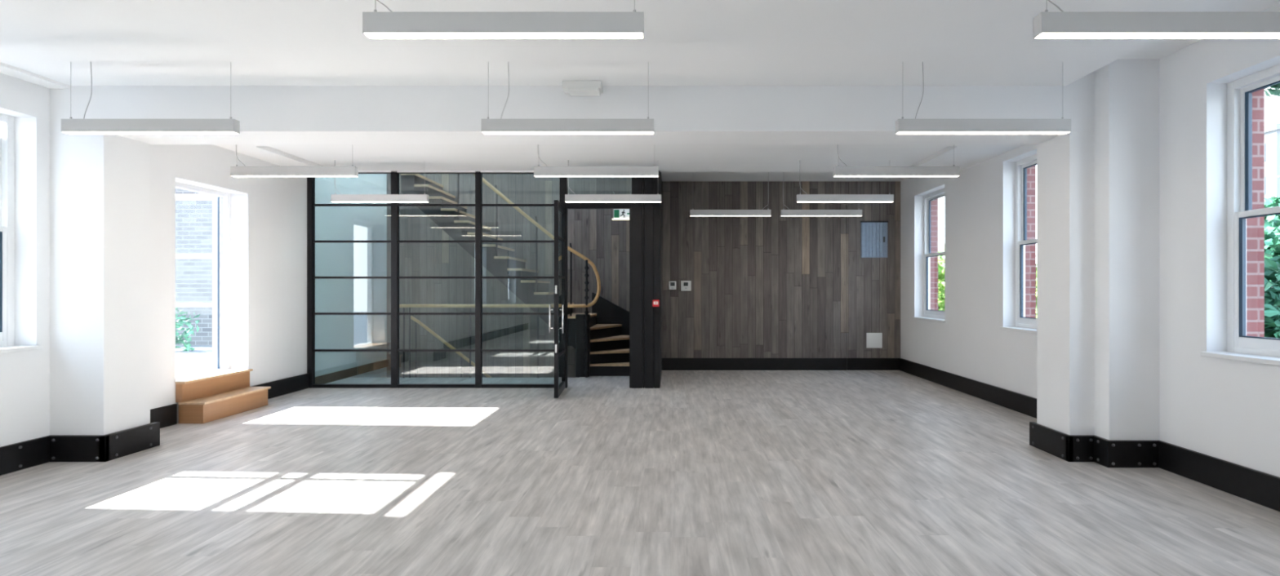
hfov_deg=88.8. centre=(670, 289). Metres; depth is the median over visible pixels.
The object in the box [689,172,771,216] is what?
pendant light
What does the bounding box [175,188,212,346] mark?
wall
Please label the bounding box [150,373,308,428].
baseboard
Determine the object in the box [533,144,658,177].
pendant light
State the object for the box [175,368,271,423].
steps
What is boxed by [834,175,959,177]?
diffuser
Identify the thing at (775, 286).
wall
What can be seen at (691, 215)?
diffuser
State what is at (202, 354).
terrace
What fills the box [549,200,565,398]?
glazed door
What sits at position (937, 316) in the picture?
window
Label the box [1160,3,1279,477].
wall
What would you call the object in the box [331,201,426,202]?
diffuser
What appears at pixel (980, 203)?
wall
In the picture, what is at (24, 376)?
wall
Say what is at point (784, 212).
pendant light
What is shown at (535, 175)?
diffuser
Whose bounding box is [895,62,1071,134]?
pendant light
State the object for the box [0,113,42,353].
window
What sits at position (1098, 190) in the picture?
column
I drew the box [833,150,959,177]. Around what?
pendant light
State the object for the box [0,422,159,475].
baseboard
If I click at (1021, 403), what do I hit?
baseboard
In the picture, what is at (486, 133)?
diffuser
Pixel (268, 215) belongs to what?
wall
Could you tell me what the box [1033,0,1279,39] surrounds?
pendant light
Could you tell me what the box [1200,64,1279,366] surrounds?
window
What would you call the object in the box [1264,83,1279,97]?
tree
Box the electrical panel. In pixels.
[860,221,888,257]
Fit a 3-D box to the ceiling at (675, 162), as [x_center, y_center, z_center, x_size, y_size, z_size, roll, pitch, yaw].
[-0.550,-1.760,8.125,9.000,0.480,5.450,0,0,0]
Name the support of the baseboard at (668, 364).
attached to the wall at (775, 286)
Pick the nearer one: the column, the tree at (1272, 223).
the column
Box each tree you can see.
[937,244,944,311]
[1035,263,1036,318]
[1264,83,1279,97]
[1264,195,1279,338]
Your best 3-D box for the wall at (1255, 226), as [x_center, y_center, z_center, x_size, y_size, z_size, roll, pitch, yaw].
[3.936,0.300,3.425,0.249,10.000,15.250,0,0,0]
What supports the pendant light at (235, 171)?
hanging from the ceiling at (675, 162)
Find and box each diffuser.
[62,132,238,134]
[231,175,356,177]
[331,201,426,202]
[364,33,642,39]
[482,132,653,134]
[534,175,657,177]
[565,201,660,202]
[690,215,770,216]
[782,215,862,216]
[797,201,893,202]
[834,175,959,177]
[896,132,1069,134]
[1035,33,1279,39]
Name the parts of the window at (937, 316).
sill, sash, sash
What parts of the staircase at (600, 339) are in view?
handrail, newel post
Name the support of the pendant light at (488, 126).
hanging from the ceiling at (126, 42)
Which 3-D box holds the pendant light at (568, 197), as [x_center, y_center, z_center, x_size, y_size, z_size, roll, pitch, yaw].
[-0.693,-1.316,7.925,1.164,0.509,0.062,0,0,0]
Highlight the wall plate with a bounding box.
[866,333,882,348]
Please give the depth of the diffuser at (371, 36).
2.73 m
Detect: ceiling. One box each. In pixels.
[0,0,1279,86]
[213,144,1025,181]
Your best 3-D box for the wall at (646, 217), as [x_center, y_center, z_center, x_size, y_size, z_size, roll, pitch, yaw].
[-0.324,-1.050,9.815,0.372,4.700,2.430,0,0,0]
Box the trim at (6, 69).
[0,62,70,88]
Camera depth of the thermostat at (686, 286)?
10.53 m
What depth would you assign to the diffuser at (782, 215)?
9.40 m
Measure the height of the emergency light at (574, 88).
0.080 m
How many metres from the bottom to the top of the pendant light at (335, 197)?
0.509 m
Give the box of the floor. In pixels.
[0,370,1279,575]
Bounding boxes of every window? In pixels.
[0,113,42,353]
[911,188,945,323]
[1000,154,1036,333]
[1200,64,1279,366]
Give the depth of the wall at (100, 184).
4.96 m
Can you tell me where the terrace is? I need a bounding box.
[175,346,212,376]
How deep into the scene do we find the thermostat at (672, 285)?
10.53 m
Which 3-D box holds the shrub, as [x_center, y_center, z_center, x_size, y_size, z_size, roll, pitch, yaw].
[-8.009,0.639,10.593,0.619,0.770,0.600,0,0,-20]
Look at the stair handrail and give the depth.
9.99 m
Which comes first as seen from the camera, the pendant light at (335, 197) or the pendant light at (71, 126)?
the pendant light at (71, 126)
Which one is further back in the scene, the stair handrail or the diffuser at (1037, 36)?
the stair handrail
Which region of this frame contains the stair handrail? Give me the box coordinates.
[410,315,492,377]
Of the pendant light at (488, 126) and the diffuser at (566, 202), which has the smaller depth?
the pendant light at (488, 126)
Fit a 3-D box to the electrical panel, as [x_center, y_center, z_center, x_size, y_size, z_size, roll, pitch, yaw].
[3.290,-0.811,10.530,0.447,0.587,0.040,0,0,0]
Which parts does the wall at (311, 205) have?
rail, rail, rail, rail, rail, rail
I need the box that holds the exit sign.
[612,191,631,220]
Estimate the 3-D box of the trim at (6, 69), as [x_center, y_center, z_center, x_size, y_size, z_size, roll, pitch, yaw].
[-4.630,-1.534,0.375,0.160,0.022,9.150,0,0,0]
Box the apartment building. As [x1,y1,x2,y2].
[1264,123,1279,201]
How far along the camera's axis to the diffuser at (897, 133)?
4.43 m
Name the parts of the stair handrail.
post, post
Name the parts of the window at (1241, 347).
sill, sash, sash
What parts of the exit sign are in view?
sign panel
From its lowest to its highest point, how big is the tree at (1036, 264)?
6.396 m
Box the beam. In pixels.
[76,72,1092,144]
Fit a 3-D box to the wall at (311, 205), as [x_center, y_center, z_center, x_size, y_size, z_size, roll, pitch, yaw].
[-2.595,-1.050,8.665,4.910,4.700,0.090,0,0,0]
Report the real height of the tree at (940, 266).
7.010 m
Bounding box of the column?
[1036,59,1159,440]
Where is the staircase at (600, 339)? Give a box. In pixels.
[399,173,629,377]
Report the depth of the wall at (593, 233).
11.05 m
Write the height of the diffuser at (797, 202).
0.015 m
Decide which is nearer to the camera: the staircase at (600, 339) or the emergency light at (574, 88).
the emergency light at (574, 88)
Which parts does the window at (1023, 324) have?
sill, sash, sash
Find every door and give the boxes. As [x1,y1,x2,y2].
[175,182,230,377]
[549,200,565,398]
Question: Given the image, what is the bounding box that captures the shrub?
[175,306,199,351]
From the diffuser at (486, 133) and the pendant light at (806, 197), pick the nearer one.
the diffuser at (486, 133)
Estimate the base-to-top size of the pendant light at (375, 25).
0.484 m
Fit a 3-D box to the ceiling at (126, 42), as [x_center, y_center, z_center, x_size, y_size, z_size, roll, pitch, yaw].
[-0.550,-1.772,0.475,9.000,0.455,9.350,0,0,0]
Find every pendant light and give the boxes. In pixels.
[61,62,239,134]
[230,144,358,177]
[330,182,428,202]
[362,0,644,39]
[480,62,653,134]
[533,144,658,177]
[564,160,661,202]
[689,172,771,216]
[780,172,862,216]
[796,160,893,202]
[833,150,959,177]
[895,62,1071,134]
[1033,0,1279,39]
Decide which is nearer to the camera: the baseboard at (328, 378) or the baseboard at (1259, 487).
the baseboard at (1259, 487)
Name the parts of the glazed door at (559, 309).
pull handle, pull handle, pane, pane, pane, pane, pane, rail, rail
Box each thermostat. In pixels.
[668,281,675,289]
[680,280,691,291]
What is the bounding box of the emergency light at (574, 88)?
[562,80,603,96]
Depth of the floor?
4.12 m
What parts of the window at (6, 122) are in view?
sash, sash, sill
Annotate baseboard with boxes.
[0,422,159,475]
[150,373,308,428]
[315,359,388,383]
[662,358,899,370]
[899,358,1036,418]
[1029,422,1279,511]
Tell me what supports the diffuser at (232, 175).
attached to the pendant light at (235, 171)
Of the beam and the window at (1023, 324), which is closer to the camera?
the beam
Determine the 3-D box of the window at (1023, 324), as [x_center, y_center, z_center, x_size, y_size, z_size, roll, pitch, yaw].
[3.815,-0.491,6.750,0.250,1.878,1.140,0,0,0]
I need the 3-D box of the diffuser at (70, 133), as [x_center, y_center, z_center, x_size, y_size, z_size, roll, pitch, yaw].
[-3.525,-1.069,4.430,1.152,0.015,0.052,0,0,0]
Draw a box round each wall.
[0,73,49,447]
[49,86,150,435]
[150,144,386,422]
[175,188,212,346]
[306,170,631,388]
[386,173,631,377]
[631,170,662,388]
[662,181,900,358]
[900,144,1036,398]
[930,88,1264,337]
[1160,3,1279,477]
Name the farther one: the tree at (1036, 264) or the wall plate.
the tree at (1036, 264)
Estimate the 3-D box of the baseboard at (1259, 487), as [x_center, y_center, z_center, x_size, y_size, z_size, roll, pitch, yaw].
[3.292,1.202,0.630,0.596,0.195,9.660,0,0,0]

